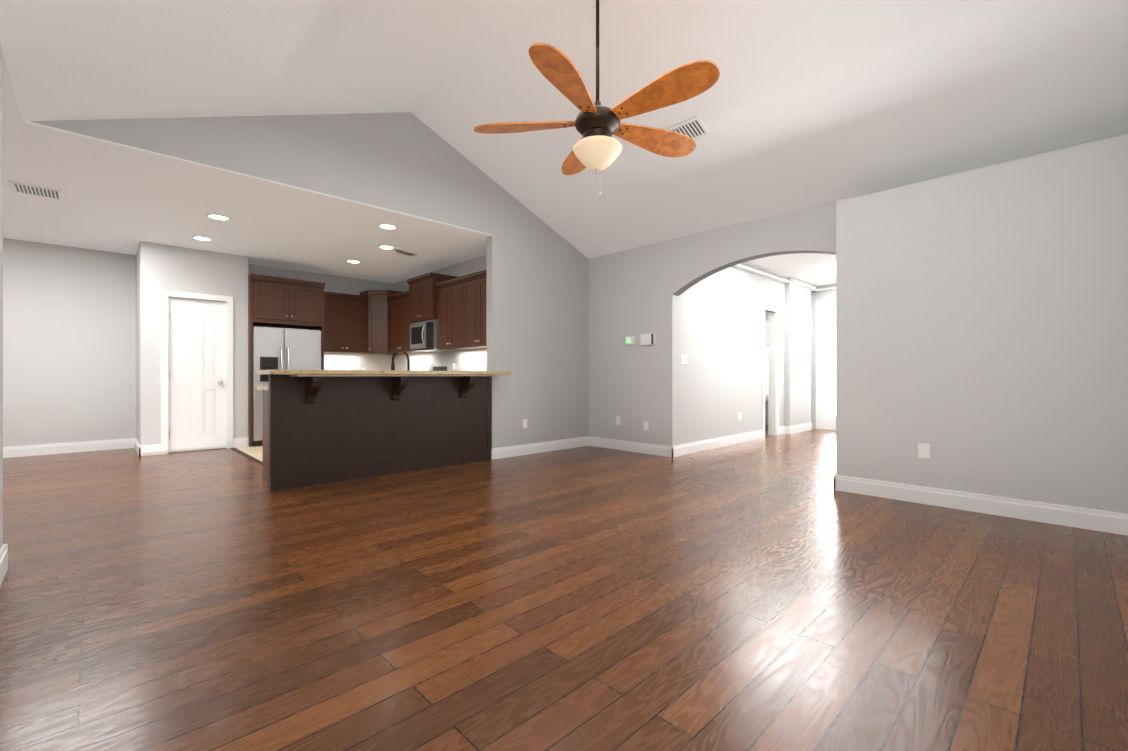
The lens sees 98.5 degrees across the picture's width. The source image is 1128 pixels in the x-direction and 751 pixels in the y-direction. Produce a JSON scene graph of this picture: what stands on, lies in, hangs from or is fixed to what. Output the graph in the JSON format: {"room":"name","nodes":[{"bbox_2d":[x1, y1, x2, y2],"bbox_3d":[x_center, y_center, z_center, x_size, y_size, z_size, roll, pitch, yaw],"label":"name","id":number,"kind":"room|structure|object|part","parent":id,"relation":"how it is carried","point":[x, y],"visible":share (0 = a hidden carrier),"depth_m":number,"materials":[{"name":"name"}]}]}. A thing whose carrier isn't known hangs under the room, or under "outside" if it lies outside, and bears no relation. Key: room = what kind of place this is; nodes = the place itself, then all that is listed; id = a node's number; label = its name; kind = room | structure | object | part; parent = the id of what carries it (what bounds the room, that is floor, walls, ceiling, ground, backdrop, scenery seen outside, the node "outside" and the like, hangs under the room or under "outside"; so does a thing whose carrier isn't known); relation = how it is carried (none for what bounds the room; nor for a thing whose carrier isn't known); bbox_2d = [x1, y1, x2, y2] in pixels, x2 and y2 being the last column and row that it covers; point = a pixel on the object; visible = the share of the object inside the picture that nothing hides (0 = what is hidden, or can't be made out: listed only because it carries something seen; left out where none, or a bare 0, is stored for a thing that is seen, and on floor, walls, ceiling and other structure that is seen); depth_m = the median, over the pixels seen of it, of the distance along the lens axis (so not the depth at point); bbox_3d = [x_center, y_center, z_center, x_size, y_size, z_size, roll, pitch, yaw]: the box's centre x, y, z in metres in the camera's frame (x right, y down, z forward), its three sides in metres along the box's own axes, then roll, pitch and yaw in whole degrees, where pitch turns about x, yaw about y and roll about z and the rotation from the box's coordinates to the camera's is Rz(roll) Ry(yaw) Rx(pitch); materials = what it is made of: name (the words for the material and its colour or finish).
{"room":"empty living room","nodes":[
{"label":"empty living room","id":0,"kind":"room"},
{"bbox_2d":[0,43,2,548],"bbox_3d":[-1.488,-0.353,0.959,0.120,2.750,4.300,0,0,-44],"label":"wall","id":1,"kind":"structure","parent":0,"point":[1,297],"depth_m":2.51,"materials":[{"name":"paint"}]},
{"bbox_2d":[3,238,135,446],"bbox_3d":[-7.361,-0.340,5.687,3.780,2.720,0.120,0,0,-44],"label":"wall","id":2,"kind":"structure","parent":0,"point":[69,344],"depth_m":6.40,"materials":[{"name":"paint"}]},
{"bbox_2d":[136,241,247,444],"bbox_3d":[-4.977,-0.340,6.598,1.165,2.720,0.120,0,0,-44],"label":"wall","id":3,"kind":"structure","parent":0,"point":[159,267],"depth_m":6.34,"materials":[{"name":"paint"}]},
{"bbox_2d":[168,297,225,452],"bbox_3d":[-4.939,-0.007,6.568,0.626,2.038,0.122,0,0,-44],"label":"pantry door","id":4,"kind":"structure","parent":3,"relation":"in","point":[197,368],"depth_m":6.57,"materials":[{"name":"white wood"}]},
{"bbox_2d":[161,290,232,454],"bbox_3d":[-4.966,-0.043,6.595,0.784,2.125,0.140,0,0,-44],"label":"door frame","id":5,"kind":"structure","parent":3,"relation":"attached to","point":[165,294],"depth_m":6.40,"materials":[{"name":"white wood"}]},
{"bbox_2d":[231,446,262,465],"bbox_3d":[-2.817,1.015,6.759,2.595,0.009,3.650,0,0,-44],"label":"floor","id":6,"kind":"structure","parent":0,"point":[255,453],"depth_m":6.40,"materials":[{"name":"beige tile"}]},
{"bbox_2d":[253,325,320,446],"bbox_3d":[-4.260,0.152,7.410,0.905,1.735,0.647,0,0,-44],"label":"fridge","id":7,"kind":"object","parent":6,"relation":"on","point":[284,349],"visible":0.5,"depth_m":7.11,"materials":[{"name":"silver metal"}]},
{"bbox_2d":[263,386,399,489],"bbox_3d":[-2.409,0.583,5.055,1.136,0.875,0.623,0,0,-44],"label":"panel","id":8,"kind":"object","parent":6,"relation":"on","point":[322,426],"depth_m":4.65,"materials":[{"name":"brown wood"}]},
{"bbox_2d":[257,382,475,389],"bbox_3d":[-2.077,0.121,5.380,2.156,0.040,0.630,0,0,-44],"label":"countertop","id":9,"kind":"structure","parent":8,"relation":"on","point":[363,385],"depth_m":4.88,"materials":[{"name":"beige stone"}]},
{"bbox_2d":[256,370,507,373],"bbox_3d":[-1.726,-0.029,5.039,2.426,0.040,0.500,0,0,-44],"label":"countertop","id":10,"kind":"structure","parent":8,"relation":"on","point":[257,371],"depth_m":4.59,"materials":[{"name":"beige stone"}]},
{"bbox_3d":[-1.703,0.506,5.065,2.358,1.028,0.335,0,0,-44],"label":"bar panel","id":11,"kind":"part","parent":10,"relation":"part of","materials":[{"name":"brown wood"}]},
{"bbox_2d":[391,350,409,370],"bbox_3d":[-1.811,-0.095,5.465,0.192,0.386,0.238,0,0,-44],"label":"faucet","id":12,"kind":"object","parent":10,"relation":"on","point":[408,360],"depth_m":5.44,"materials":[{"name":"brown metal"}]},
{"bbox_2d":[400,386,479,469],"bbox_3d":[-1.698,0.583,5.781,1.115,0.875,0.681,0,0,-44],"label":"panel","id":13,"kind":"object","parent":6,"relation":"on","point":[440,425],"depth_m":5.42,"materials":[{"name":"brown wood"}]},
{"bbox_2d":[428,363,457,370],"bbox_3d":[-2.115,0.419,7.396,0.691,1.200,0.746,0,0,-44],"label":"range","id":14,"kind":"object","parent":6,"relation":"on","point":[443,367],"visible":0.06,"depth_m":7.50,"materials":[{"name":"silver metal"}]},
{"bbox_2d":[480,386,490,460],"bbox_3d":[-1.086,0.583,6.372,0.633,0.875,0.681,0,0,-44],"label":"base cabinet","id":15,"kind":"object","parent":6,"relation":"on","point":[485,391],"depth_m":5.86,"materials":[{"name":"brown wood"}]},
{"bbox_2d":[29,112,588,447],"bbox_3d":[-1.636,-0.905,5.251,5.670,3.850,0.120,0,0,-44],"label":"wall","id":16,"kind":"structure","parent":0,"point":[537,305],"depth_m":5.62,"materials":[{"name":"paint"}]},
{"bbox_2d":[523,419,526,427],"bbox_3d":[-0.502,0.620,6.258,0.075,0.115,0.008,0,0,-44],"label":"outlet","id":17,"kind":"object","parent":16,"relation":"attached to","point":[524,420],"depth_m":6.25,"materials":[{"name":"white plastic"}]},
{"bbox_2d":[248,264,391,369],"bbox_3d":[-4.096,-0.341,8.144,2.490,2.720,0.120,0,0,-44],"label":"wall","id":18,"kind":"structure","parent":0,"point":[333,283],"depth_m":8.35,"materials":[{"name":"paint"}]},
{"bbox_2d":[248,274,323,329],"bbox_3d":[-4.292,-1.075,7.442,0.985,0.630,0.609,0,0,-44],"label":"upper cabinet","id":19,"kind":"object","parent":18,"relation":"attached to","point":[274,302],"depth_m":7.20,"materials":[{"name":"brown wood"}]},
{"bbox_2d":[320,294,363,353],"bbox_3d":[-3.746,-0.841,8.147,0.769,0.920,0.353,0,0,-44],"label":"upper cabinet","id":20,"kind":"object","parent":18,"relation":"attached to","point":[343,332],"depth_m":8.01,"materials":[{"name":"brown wood"}]},
{"bbox_2d":[3,54,835,286],"bbox_3d":[-1.119,-1.800,6.090,13.320,0.200,8.210,0,0,-44],"label":"ceiling","id":21,"kind":"structure","parent":0,"point":[121,198],"depth_m":5.23,"materials":[{"name":"white paint"}]},
{"bbox_2d":[9,180,62,199],"bbox_3d":[-4.829,-1.693,4.461,0.320,0.014,0.320,0,0,-44],"label":"ceiling vent","id":22,"kind":"object","parent":21,"relation":"in","point":[19,187],"depth_m":4.44,"materials":[{"name":"white plastic"}]},
{"bbox_2d":[192,236,212,240],"bbox_3d":[-4.476,-1.696,6.025,0.213,0.009,0.213,0,0,37],"label":"recessed light","id":23,"kind":"object","parent":21,"relation":"in","point":[202,238],"depth_m":6.02,"materials":[{"name":"white"}]},
{"bbox_2d":[206,214,229,220],"bbox_3d":[-3.705,-1.695,5.212,0.213,0.009,0.213,0,0,19],"label":"recessed light","id":24,"kind":"object","parent":21,"relation":"in","point":[226,218],"depth_m":5.21,"materials":[{"name":"white"}]},
{"bbox_2d":[345,260,360,262],"bbox_3d":[-3.140,-1.696,7.246,0.213,0.009,0.213,0,0,19],"label":"recessed light","id":25,"kind":"object","parent":21,"relation":"in","point":[349,261],"depth_m":7.24,"materials":[{"name":"white"}]},
{"bbox_2d":[378,245,394,249],"bbox_3d":[-2.347,-1.696,6.440,0.213,0.009,0.213,0,0,19],"label":"recessed light","id":26,"kind":"object","parent":21,"relation":"in","point":[388,247],"depth_m":6.44,"materials":[{"name":"white"}]},
{"bbox_2d":[378,223,397,229],"bbox_3d":[-2.009,-1.695,5.543,0.213,0.009,0.213,0,0,37],"label":"recessed light","id":27,"kind":"object","parent":21,"relation":"in","point":[384,226],"depth_m":5.54,"materials":[{"name":"white"}]},
{"bbox_2d":[389,248,417,255],"bbox_3d":[-2.201,-1.694,6.692,0.160,0.014,0.360,0,0,31],"label":"ceiling vent","id":28,"kind":"object","parent":21,"relation":"in","point":[396,250],"depth_m":6.67,"materials":[{"name":"white plastic"}]},
{"bbox_2d":[824,263,835,274],"bbox_3d":[4.205,-1.616,7.457,0.380,0.170,0.380,0,0,-44],"label":"light","id":29,"kind":"object","parent":21,"relation":"attached to","point":[830,268],"visible":0.31,"depth_m":7.40,"materials":[{"name":"white glass"}]},
{"bbox_2d":[392,255,485,370],"bbox_3d":[-1.876,-0.341,7.737,0.120,2.720,3.790,0,0,-44],"label":"wall","id":30,"kind":"structure","parent":0,"point":[466,360],"depth_m":7.49,"materials":[{"name":"paint"}]},
{"bbox_2d":[356,290,407,353],"bbox_3d":[-3.162,-0.919,8.497,0.667,1.076,0.661,0,0,-44],"label":"upper cabinet","id":31,"kind":"object","parent":30,"relation":"attached to","point":[375,301],"depth_m":8.28,"materials":[{"name":"brown wood"}]},
{"bbox_2d":[388,294,407,353],"bbox_3d":[-2.559,-0.841,8.099,0.353,0.920,0.860,0,0,-44],"label":"upper cabinet","id":32,"kind":"object","parent":30,"relation":"attached to","point":[398,306],"depth_m":8.05,"materials":[{"name":"brown wood"}]},
{"bbox_2d":[408,278,419,321],"bbox_3d":[-2.129,-1.138,7.603,0.423,0.626,0.430,0,0,-44],"label":"upper cabinet","id":33,"kind":"object","parent":30,"relation":"attached to","point":[414,286],"depth_m":7.48,"materials":[{"name":"brown wood"}]},
{"bbox_2d":[404,318,447,353],"bbox_3d":[-2.108,-0.599,7.555,0.460,0.438,0.520,0,0,-44],"label":"microwave","id":34,"kind":"object","parent":30,"relation":"attached to","point":[413,331],"depth_m":7.50,"materials":[{"name":"silver metal"}]},
{"bbox_2d":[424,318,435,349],"bbox_3d":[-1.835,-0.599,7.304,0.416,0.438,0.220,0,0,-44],"label":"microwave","id":35,"kind":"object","parent":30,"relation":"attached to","point":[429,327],"depth_m":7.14,"materials":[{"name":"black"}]},
{"bbox_2d":[420,274,455,321],"bbox_3d":[-1.887,-1.138,7.352,0.423,0.626,0.373,0,0,-44],"label":"upper cabinet","id":36,"kind":"object","parent":30,"relation":"attached to","point":[428,285],"depth_m":7.16,"materials":[{"name":"brown wood"}]},
{"bbox_2d":[436,278,459,349],"bbox_3d":[-1.463,-0.840,6.964,0.353,0.920,0.755,0,0,-44],"label":"upper cabinet","id":37,"kind":"object","parent":30,"relation":"attached to","point":[448,293],"depth_m":6.89,"materials":[{"name":"brown wood"}]},
{"bbox_2d":[460,274,485,349],"bbox_3d":[-1.015,-0.840,6.500,0.353,0.920,0.755,0,0,-44],"label":"upper cabinet","id":38,"kind":"object","parent":30,"relation":"attached to","point":[472,290],"depth_m":6.45,"materials":[{"name":"brown wood"}]},
{"bbox_2d":[0,425,1127,750],"bbox_3d":[-0.051,1.070,6.338,15.200,0.100,10.500,0,0,-44],"label":"floor","id":39,"kind":"structure","parent":0,"point":[772,593],"depth_m":2.10,"materials":[{"name":"brown wood"}]},
{"bbox_2d":[0,0,1127,258],"bbox_3d":[0.205,-2.350,3.358,5.650,1.398,5.400,0,0,-44],"label":"ceiling","id":40,"kind":"structure","parent":0,"point":[800,104],"depth_m":3.63,"materials":[{"name":"white paint"}]},
{"bbox_2d":[474,0,719,195],"bbox_3d":[0.280,-2.000,3.276,1.656,1.552,1.606,0,0,-44],"label":"fan","id":41,"kind":"object","parent":40,"relation":"hanging from","point":[597,148],"visible":1,"depth_m":3.17,"materials":[{"name":"brown wood"}]},
{"bbox_2d":[665,115,709,139],"bbox_3d":[1.096,-2.215,4.441,0.209,0.092,0.400,0,0,-44],"label":"ceiling vent","id":42,"kind":"object","parent":40,"relation":"in","point":[693,128],"depth_m":4.37,"materials":[{"name":"white plastic"}]},
{"bbox_2d":[679,267,835,444],"bbox_3d":[2.758,-0.341,8.236,4.760,2.720,5.910,0,0,-44],"label":"wall","id":43,"kind":"structure","parent":0,"point":[720,346],"depth_m":7.33,"materials":[{"name":"paint"}]},
{"bbox_2d":[0,421,1127,585],"bbox_3d":[-0.648,0.953,5.517,13.200,0.135,9.450,0,0,-44],"label":"baseboard","id":44,"kind":"structure","parent":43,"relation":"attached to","point":[1095,520],"depth_m":4.18,"materials":[{"name":"white wood"}]},
{"bbox_2d":[681,355,687,363],"bbox_3d":[1.559,-0.210,6.282,0.160,0.115,0.016,0,0,-44],"label":"light switch","id":45,"kind":"object","parent":43,"relation":"attached to","point":[684,358],"depth_m":6.28,"materials":[{"name":"white plastic"}]},
{"bbox_2d":[765,320,767,400],"bbox_3d":[4.130,-0.307,10.027,0.050,1.650,1.280,0,0,-44],"label":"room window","id":46,"kind":"structure","parent":43,"relation":"in","point":[766,360],"depth_m":9.99,"materials":[{"name":"white"}]},
{"bbox_2d":[762,305,778,437],"bbox_3d":[3.396,-0.066,8.138,0.600,2.170,0.138,0,0,-44],"label":"door frame","id":47,"kind":"structure","parent":43,"relation":"attached to","point":[773,373],"depth_m":8.27,"materials":[{"name":"white wood"}]},
{"bbox_2d":[732,263,835,291],"bbox_3d":[3.896,-1.655,6.971,4.640,0.090,2.270,0,0,-44],"label":"crown molding","id":48,"kind":"structure","parent":43,"relation":"attached to","point":[757,271],"depth_m":8.27,"materials":[{"name":"white wood"}]},
{"bbox_2d":[816,299,835,429],"bbox_3d":[5.363,-0.201,8.751,0.050,2.440,1.550,0,0,-44],"label":"front door","id":49,"kind":"structure","parent":43,"relation":"in","point":[826,364],"depth_m":9.17,"materials":[{"name":"white wood"}]},
{"bbox_2d":[589,132,1127,445],"bbox_3d":[2.201,-0.350,5.286,0.140,2.740,5.400,0,0,-44],"label":"wall","id":50,"kind":"structure","parent":0,"point":[636,292],"depth_m":6.25,"materials":[{"name":"paint"}]},
{"bbox_2d":[616,416,619,424],"bbox_3d":[0.744,0.620,6.688,0.008,0.115,0.075,0,0,-44],"label":"outlet","id":51,"kind":"object","parent":50,"relation":"attached to","point":[617,417],"depth_m":6.69,"materials":[{"name":"white plastic"}]},
{"bbox_2d":[644,421,648,430],"bbox_3d":[1.071,0.660,6.350,0.008,0.115,0.075,0,0,-44],"label":"outlet","id":52,"kind":"object","parent":50,"relation":"attached to","point":[646,424],"depth_m":6.34,"materials":[{"name":"white plastic"}]},
{"bbox_2d":[836,134,1127,513],"bbox_3d":[3.184,-0.263,3.858,0.430,2.567,1.740,0,0,-44],"label":"wall bump-out","id":53,"kind":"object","parent":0,"point":[982,331],"visible":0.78,"depth_m":3.57,"materials":[{"name":"paint"}]},
{"bbox_2d":[918,443,929,458],"bbox_3d":[2.866,0.601,3.872,0.008,0.115,0.075,0,0,-44],"label":"outlet","id":54,"kind":"object","parent":53,"relation":"attached to","point":[923,450],"depth_m":3.87,"materials":[{"name":"white plastic"}]}
]}

